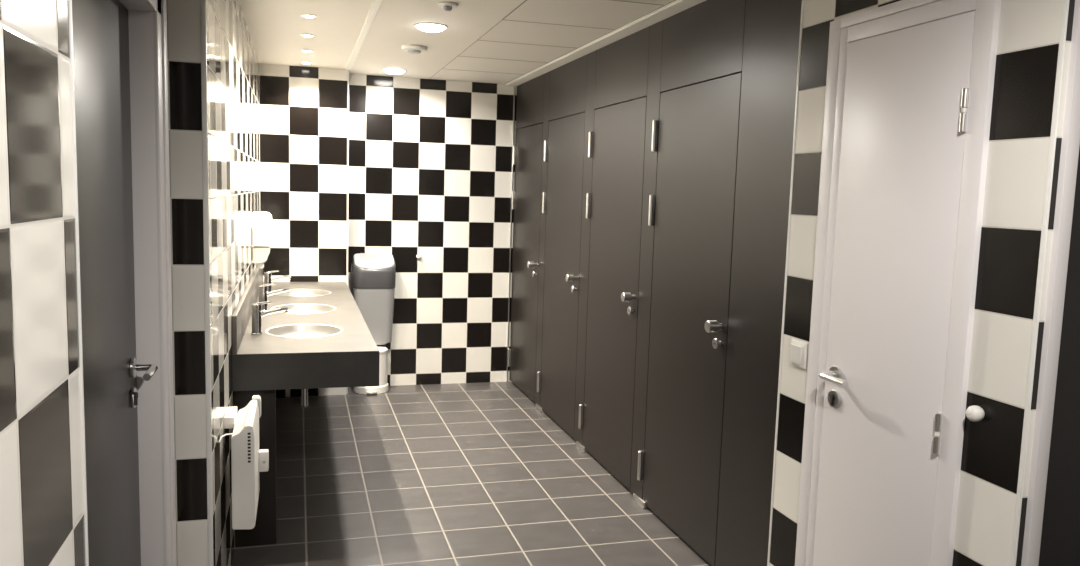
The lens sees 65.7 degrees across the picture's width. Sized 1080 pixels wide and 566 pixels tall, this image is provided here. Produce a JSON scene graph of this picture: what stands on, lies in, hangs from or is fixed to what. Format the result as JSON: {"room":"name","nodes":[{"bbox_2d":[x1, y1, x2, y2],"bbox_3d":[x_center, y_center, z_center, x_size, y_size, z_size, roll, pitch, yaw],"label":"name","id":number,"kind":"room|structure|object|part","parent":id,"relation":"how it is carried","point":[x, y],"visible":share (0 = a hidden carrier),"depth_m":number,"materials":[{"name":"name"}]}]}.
{"room":"public restroom","nodes":[
{"label":"public restroom","id":0,"kind":"room"},
{"bbox_2d":[0,0,85,565],"bbox_3d":[-0.227,0.391,-0.373,0.085,2.368,3.125,0,6,-16],"label":"wall","id":1,"kind":"structure","parent":0,"point":[42,501],"depth_m":0.93,"materials":[{"name":"tile"}]},
{"bbox_2d":[68,0,88,565],"bbox_3d":[-0.620,0.217,1.126,0.011,2.367,0.011,0,6,-16],"label":"trim","id":2,"kind":"structure","parent":1,"relation":"attached to","point":[69,1],"depth_m":1.10,"materials":[{"name":"white plastic"}]},
{"bbox_2d":[167,0,207,565],"bbox_3d":[-1.058,0.050,2.534,0.101,2.368,0.004,0,6,-16],"label":"wall","id":3,"kind":"structure","parent":0,"point":[184,25],"depth_m":2.52,"materials":[{"name":"tile"}]},
{"bbox_2d":[206,0,259,565],"bbox_3d":[-1.612,-0.167,4.387,0.140,2.368,3.887,0,6,-16],"label":"wall","id":4,"kind":"structure","parent":0,"point":[232,61],"depth_m":3.20,"materials":[{"name":"tile"}]},
{"bbox_2d":[166,0,177,565],"bbox_3d":[-0.969,0.138,1.755,0.160,2.368,1.654,0,6,-16],"label":"door frame","id":5,"kind":"structure","parent":4,"relation":"in","point":[166,0],"depth_m":2.50,"materials":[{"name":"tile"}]},
{"bbox_2d":[72,0,176,565],"bbox_3d":[-0.973,0.285,1.821,0.169,2.060,1.160,0,6,-16],"label":"door","id":6,"kind":"structure","parent":5,"relation":"attached to","point":[120,46],"depth_m":2.10,"materials":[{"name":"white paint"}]},
{"bbox_3d":[-1.062,0.221,2.183,0.009,0.052,0.052,0,6,-16],"label":"handle","id":7,"kind":"part","parent":6,"relation":"part of","materials":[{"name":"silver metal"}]},
{"bbox_3d":[-1.019,0.227,2.138,0.065,0.019,0.130,0,6,-16],"label":"lever","id":8,"kind":"part","parent":6,"relation":"part of","materials":[{"name":"silver metal"}]},
{"bbox_3d":[-0.973,0.285,1.821,0.169,2.060,1.160,0,6,-16],"label":"frame","id":9,"kind":"part","parent":6,"relation":"part of","materials":[{"name":"white paint"}]},
{"bbox_2d":[200,0,213,565],"bbox_3d":[-1.015,0.050,2.550,0.015,2.367,0.015,0,6,-16],"label":"trim","id":10,"kind":"structure","parent":4,"relation":"attached to","point":[202,2],"depth_m":2.54,"materials":[{"name":"white plastic"}]},
{"bbox_2d":[218,395,268,529],"bbox_3d":[-1.086,0.660,3.091,0.149,0.384,0.476,0,6,-16],"label":"wall heater","id":11,"kind":"object","parent":4,"relation":"attached to","point":[247,460],"visible":1,"depth_m":2.94,"materials":[{"name":"white metal"}]},
{"bbox_2d":[231,265,262,353],"bbox_3d":[-1.612,0.063,4.676,0.020,0.158,2.674,0,6,-16],"label":"backsplash","id":12,"kind":"structure","parent":4,"relation":"attached to","point":[241,315],"depth_m":3.96,"materials":[{"name":"stone"}]},
{"bbox_2d":[252,211,272,267],"bbox_3d":[-1.646,-0.254,4.963,0.113,0.337,0.110,0,6,-16],"label":"soap dispenser","id":13,"kind":"object","parent":4,"relation":"attached to","point":[262,222],"visible":1,"depth_m":4.91,"materials":[{"name":"white plastic"}]},
{"bbox_3d":[-1.655,-0.168,4.970,0.099,0.100,0.096,0,6,-16],"label":"soap tank","id":14,"kind":"part","parent":13,"relation":"part of","materials":[{"name":"beige plastic"}]},
{"bbox_2d":[259,63,347,396],"bbox_3d":[-1.739,-0.366,6.176,0.608,2.368,0.354,0,6,-16],"label":"wall","id":15,"kind":"structure","parent":0,"point":[303,111],"depth_m":5.96,"materials":[{"name":"tile"}]},
{"bbox_2d":[346,70,348,394],"bbox_3d":[-1.402,-0.346,6.093,0.009,2.367,0.009,0,6,-16],"label":"trim","id":16,"kind":"structure","parent":15,"relation":"attached to","point":[348,70],"depth_m":6.04,"materials":[{"name":"white plastic"}]},
{"bbox_2d":[346,0,381,72],"bbox_3d":[-0.278,-1.078,2.189,0.033,0.007,8.374,0,6,-16],"label":"trim","id":17,"kind":"structure","parent":15,"relation":"attached to","point":[376,4],"depth_m":4.46,"materials":[{"name":"white"}]},
{"bbox_2d":[348,74,540,385],"bbox_3d":[-0.252,-0.381,6.727,2.555,2.368,0.120,0,6,-16],"label":"wall","id":18,"kind":"structure","parent":0,"point":[430,160],"depth_m":6.51,"materials":[{"name":"tile"}]},
{"bbox_2d":[351,253,395,344],"bbox_3d":[-1.261,0.127,6.324,0.332,0.690,0.205,0,6,-16],"label":"trash can","id":19,"kind":"object","parent":18,"relation":"attached to","point":[373,275],"visible":0.87,"depth_m":6.27,"materials":[{"name":"plastic"}]},
{"bbox_2d":[352,256,395,288],"bbox_3d":[-1.248,-0.081,6.304,0.318,0.228,0.205,0,6,-16],"label":"lid","id":20,"kind":"object","parent":19,"relation":"attached to","point":[368,272],"depth_m":6.23,"materials":[{"name":"grey plastic"}]},
{"bbox_2d":[238,0,673,83],"bbox_3d":[0.470,-1.120,2.476,3.520,0.060,8.520,0,6,-16],"label":"ceiling","id":21,"kind":"structure","parent":0,"point":[275,27],"depth_m":4.46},
{"bbox_2d":[300,34,314,36],"bbox_3d":[-1.290,-1.372,4.645,0.080,0.010,0.080,0,6,-16],"label":"recessed light","id":22,"kind":"object","parent":21,"relation":"in","point":[304,35],"visible":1,"depth_m":4.63,"materials":[{"name":"white plastic"}]},
{"bbox_2d":[300,14,316,17],"bbox_3d":[-1.136,-1.310,4.111,0.080,0.010,0.080,0,6,-16],"label":"recessed light","id":23,"kind":"object","parent":21,"relation":"in","point":[302,15],"visible":1,"depth_m":4.09,"materials":[{"name":"white plastic"}]},
{"bbox_2d":[382,68,406,73],"bbox_3d":[-1.033,-1.495,5.926,0.176,0.026,0.176,0,6,-16],"label":"recessed light","id":24,"kind":"object","parent":21,"relation":"in","point":[387,70],"visible":1,"depth_m":5.88,"materials":[{"name":"white plastic"}]},
{"bbox_2d":[401,45,426,53],"bbox_3d":[-0.740,-1.373,4.925,0.152,0.036,0.152,0,6,-16],"label":"smoke detector","id":25,"kind":"object","parent":21,"relation":"attached to","point":[413,49],"visible":1,"depth_m":4.88,"materials":[{"name":"white plastic"}]},
{"bbox_2d":[414,23,447,31],"bbox_3d":[-0.559,-1.303,4.284,0.176,0.026,0.176,0,6,-16],"label":"recessed light","id":26,"kind":"object","parent":21,"relation":"in","point":[428,27],"visible":1,"depth_m":4.24,"materials":[{"name":"white plastic"}]},
{"bbox_2d":[437,1,457,10],"bbox_3d":[-0.414,-1.238,3.757,0.092,0.032,0.092,0,6,-16],"label":"sensor","id":27,"kind":"object","parent":21,"relation":"attached to","point":[447,6],"visible":1,"depth_m":3.74,"materials":[{"name":"white plastic"}]},
{"bbox_2d":[431,0,664,77],"bbox_3d":[0.593,-1.082,2.440,0.594,0.002,8.374,0,6,-16],"label":"trim","id":28,"kind":"structure","parent":21,"relation":"attached to","point":[525,0],"depth_m":4.29,"materials":[{"name":"grey metal"}]},
{"bbox_2d":[232,381,710,565],"bbox_3d":[0.399,1.293,2.739,3.520,0.060,8.520,0,6,-16],"label":"floor","id":29,"kind":"structure","parent":0,"point":[456,474],"depth_m":4.28,"materials":[{"name":"grey tile"}]},
{"bbox_2d":[231,265,379,546],"bbox_3d":[-1.349,0.482,4.801,0.593,1.003,2.674,0,6,-16],"label":"countertop","id":30,"kind":"structure","parent":29,"relation":"on","point":[265,365],"depth_m":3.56,"materials":[{"name":"stone"}]},
{"bbox_3d":[-1.208,0.764,3.551,0.167,0.722,0.025,0,6,-16],"label":"support panel","id":31,"kind":"part","parent":30,"relation":"part of","materials":[{"name":"black laminate"}]},
{"bbox_2d":[251,301,287,334],"bbox_3d":[-1.260,0.160,3.897,0.166,0.152,0.052,0,6,-16],"label":"tap","id":32,"kind":"object","parent":30,"relation":"on","point":[257,314],"visible":1,"depth_m":3.87,"materials":[{"name":"silver metal"}]},
{"bbox_3d":[-1.242,0.137,3.899,0.132,0.046,0.023,0,6,-16],"label":"spout","id":33,"kind":"part","parent":32,"relation":"part of","materials":[{"name":"silver metal"}]},
{"bbox_2d":[259,283,289,310],"bbox_3d":[-1.465,0.077,4.608,0.166,0.152,0.052,0,6,-16],"label":"tap","id":34,"kind":"object","parent":30,"relation":"on","point":[263,294],"visible":0.88,"depth_m":4.58,"materials":[{"name":"silver metal"}]},
{"bbox_3d":[-1.448,0.053,4.611,0.132,0.046,0.023,0,6,-16],"label":"spout","id":35,"kind":"part","parent":34,"relation":"part of","materials":[{"name":"silver metal"}]},
{"bbox_2d":[264,270,290,291],"bbox_3d":[-1.666,-0.005,5.305,0.166,0.152,0.052,0,6,-16],"label":"tap","id":36,"kind":"object","parent":30,"relation":"on","point":[267,280],"visible":0.76,"depth_m":5.28,"materials":[{"name":"silver metal"}]},
{"bbox_3d":[-1.649,-0.028,5.308,0.132,0.046,0.023,0,6,-16],"label":"spout","id":37,"kind":"part","parent":36,"relation":"part of","materials":[{"name":"silver metal"}]},
{"bbox_3d":[-1.921,0.474,6.019,0.167,0.722,0.025,0,6,-16],"label":"support panel","id":38,"kind":"part","parent":30,"relation":"part of","materials":[{"name":"black laminate"}]},
{"bbox_2d":[270,304,335,313],"bbox_3d":[-1.370,0.326,4.753,0.437,0.372,0.386,4,7,19],"label":"basin","id":39,"kind":"object","parent":30,"relation":"in","point":[292,308],"visible":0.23,"depth_m":4.89,"materials":[{"name":"white ceramic"}]},
{"bbox_2d":[265,324,342,406],"bbox_3d":[-1.165,0.410,4.041,0.437,0.372,0.386,4,7,19],"label":"basin","id":40,"kind":"object","parent":30,"relation":"in","point":[291,330],"visible":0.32,"depth_m":4.16,"materials":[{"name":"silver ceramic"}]},
{"bbox_3d":[-1.131,0.288,4.017,0.359,0.124,0.399,0,6,-16],"label":"bowl","id":41,"kind":"part","parent":40,"relation":"part of","materials":[{"name":"white ceramic"}]},
{"bbox_2d":[276,289,331,296],"bbox_3d":[-1.571,0.244,5.450,0.437,0.372,0.386,4,7,19],"label":"basin","id":42,"kind":"object","parent":30,"relation":"in","point":[293,292],"visible":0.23,"depth_m":5.58,"materials":[{"name":"white ceramic"}]},
{"bbox_2d":[353,346,387,394],"bbox_3d":[-1.278,0.655,6.330,0.264,0.334,0.290,0,6,-16],"label":"pedal bin","id":43,"kind":"object","parent":29,"relation":"on","point":[382,388],"visible":0.47,"depth_m":6.26,"materials":[{"name":"white plastic"}]},
{"bbox_3d":[-1.277,0.503,6.326,0.250,0.032,0.250,0,6,-16],"label":"lid","id":44,"kind":"part","parent":43,"relation":"part of","materials":[{"name":"white plastic"}]},
{"bbox_2d":[509,0,801,565],"bbox_3d":[0.348,-0.147,4.746,0.040,2.366,4.014,0,6,-16],"label":"wall","id":45,"kind":"structure","parent":29,"relation":"on","point":[707,40],"depth_m":3.26,"materials":[{"name":"black laminate"}]},
{"bbox_2d":[506,87,514,381],"bbox_3d":[-0.234,-0.364,6.663,0.009,2.348,0.013,0,6,-16],"label":"trim","id":46,"kind":"structure","parent":45,"relation":"attached to","point":[514,87],"depth_m":6.66,"materials":[{"name":"white plastic"}]},
{"bbox_2d":[507,123,542,402],"bbox_3d":[-0.139,-0.168,6.308,0.077,2.000,0.756,0,6,-16],"label":"door","id":47,"kind":"structure","parent":45,"relation":"in","point":[527,152],"depth_m":6.29,"materials":[{"name":"black laminate"}]},
{"bbox_3d":[-0.054,-0.133,5.990,0.064,0.049,0.049,0,6,-16],"label":"knob","id":48,"kind":"part","parent":47,"relation":"part of","materials":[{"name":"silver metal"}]},
{"bbox_3d":[-0.071,-1.335,6.180,0.013,0.341,0.745,0,6,-16],"label":"transom panel","id":49,"kind":"part","parent":45,"relation":"part of","materials":[{"name":"black laminate"}]},
{"bbox_2d":[537,112,584,438],"bbox_3d":[0.106,-0.068,5.459,0.077,2.000,0.784,0,6,-16],"label":"door","id":50,"kind":"structure","parent":45,"relation":"in","point":[564,146],"depth_m":5.43,"materials":[{"name":"black laminate"}]},
{"bbox_3d":[0.194,-0.032,5.129,0.064,0.049,0.049,0,6,-16],"label":"knob","id":51,"kind":"part","parent":50,"relation":"part of","materials":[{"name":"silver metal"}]},
{"bbox_3d":[0.176,-1.234,5.325,0.013,0.341,0.758,0,6,-16],"label":"transom panel","id":52,"kind":"part","parent":45,"relation":"part of","materials":[{"name":"black laminate"}]},
{"bbox_2d":[504,0,705,85],"bbox_3d":[0.325,-1.320,4.609,0.097,0.013,4.032,0,6,-16],"label":"trim","id":53,"kind":"structure","parent":45,"relation":"attached to","point":[677,6],"depth_m":4.36,"materials":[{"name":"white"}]},
{"bbox_2d":[578,97,646,489],"bbox_3d":[0.360,0.035,4.578,0.077,2.000,0.784,0,6,-16],"label":"door","id":54,"kind":"structure","parent":45,"relation":"in","point":[618,147],"depth_m":4.52,"materials":[{"name":"black laminate"}]},
{"bbox_3d":[0.449,0.072,4.248,0.064,0.049,0.049,0,6,-16],"label":"knob","id":55,"kind":"part","parent":54,"relation":"part of","materials":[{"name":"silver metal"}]},
{"bbox_3d":[0.430,-1.131,4.444,0.013,0.341,0.758,0,6,-16],"label":"transom panel","id":56,"kind":"part","parent":45,"relation":"part of","materials":[{"name":"black laminate"}]},
{"bbox_2d":[637,73,741,565],"bbox_3d":[0.613,0.138,3.701,0.077,2.000,0.786,0,6,-16],"label":"door","id":57,"kind":"structure","parent":45,"relation":"in","point":[699,123],"depth_m":3.64,"materials":[{"name":"black laminate"}]},
{"bbox_3d":[0.702,0.175,3.370,0.064,0.049,0.049,0,6,-16],"label":"knob","id":58,"kind":"part","parent":57,"relation":"part of","materials":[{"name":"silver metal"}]},
{"bbox_3d":[0.683,-1.028,3.567,0.013,0.341,0.760,0,6,-16],"label":"transom panel","id":59,"kind":"part","parent":45,"relation":"part of","materials":[{"name":"black laminate"}]},
{"bbox_2d":[662,72,741,92],"bbox_3d":[1.085,-0.075,4.274,1.146,2.368,0.013,0,6,-16],"label":"wall","id":60,"kind":"structure","parent":0,"point":[740,72],"depth_m":4.08,"materials":[{"name":"black laminate"}]},
{"bbox_2d":[769,0,900,565],"bbox_3d":[0.997,0.122,2.433,0.140,2.368,0.818,0,6,-16],"label":"wall","id":61,"kind":"structure","parent":0,"point":[818,15],"depth_m":2.70,"materials":[{"name":"tile"}]},
{"bbox_2d":[767,0,803,565],"bbox_3d":[0.822,0.077,2.801,0.012,2.367,0.012,0,6,-16],"label":"trim","id":62,"kind":"structure","parent":61,"relation":"attached to","point":[802,6],"depth_m":2.79,"materials":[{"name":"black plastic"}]},
{"bbox_2d":[790,339,806,368],"bbox_3d":[0.835,0.230,2.712,0.017,0.082,0.082,0,6,-16],"label":"light switch","id":63,"kind":"object","parent":61,"relation":"attached to","point":[798,352],"visible":1,"depth_m":2.70,"materials":[{"name":"white plastic"}]},
{"bbox_2d":[795,0,1000,565],"bbox_3d":[0.940,0.277,2.341,0.138,2.076,0.638,0,6,-16],"label":"door","id":64,"kind":"structure","parent":61,"relation":"in","point":[910,83],"depth_m":2.26,"materials":[{"name":"white paint"}]},
{"bbox_3d":[0.872,0.280,2.445,0.065,0.019,0.130,0,6,-16],"label":"lever","id":65,"kind":"part","parent":64,"relation":"part of","materials":[{"name":"silver metal"}]},
{"bbox_3d":[0.884,0.274,2.506,0.009,0.052,0.052,0,6,-16],"label":"handle","id":66,"kind":"part","parent":64,"relation":"part of","materials":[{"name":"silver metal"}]},
{"bbox_2d":[966,405,984,421],"bbox_3d":[1.034,0.311,1.992,0.033,0.039,0.039,0,6,-16],"label":"door stop","id":67,"kind":"object","parent":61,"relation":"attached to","point":[974,413],"visible":1,"depth_m":1.98,"materials":[{"name":"white plastic"}]},
{"bbox_2d":[952,0,1062,565],"bbox_3d":[1.081,0.176,1.959,0.038,2.368,0.215,0,6,-16],"label":"wall","id":68,"kind":"structure","parent":61,"relation":"attached to","point":[1029,30],"depth_m":1.92,"materials":[{"name":"tile"}]},
{"bbox_2d":[1016,0,1074,565],"bbox_3d":[1.649,0.181,2.067,1.187,2.368,0.113,0,6,-16],"label":"wall","id":69,"kind":"structure","parent":0,"point":[1071,2],"depth_m":1.83,"materials":[{"name":"tile"}]},
{"bbox_2d":[1010,0,1068,565],"bbox_3d":[1.096,0.188,1.857,0.014,2.367,0.014,0,6,-16],"label":"trim","id":70,"kind":"structure","parent":69,"relation":"attached to","point":[1065,8],"depth_m":1.83,"materials":[{"name":"white plastic"}]},
{"bbox_2d":[1021,0,1079,565],"bbox_3d":[1.530,0.321,2.036,0.913,2.090,0.118,0,6,-16],"label":"door","id":71,"kind":"structure","parent":69,"relation":"in","point":[1052,522],"depth_m":1.87,"materials":[{"name":"black paint"}]}
]}

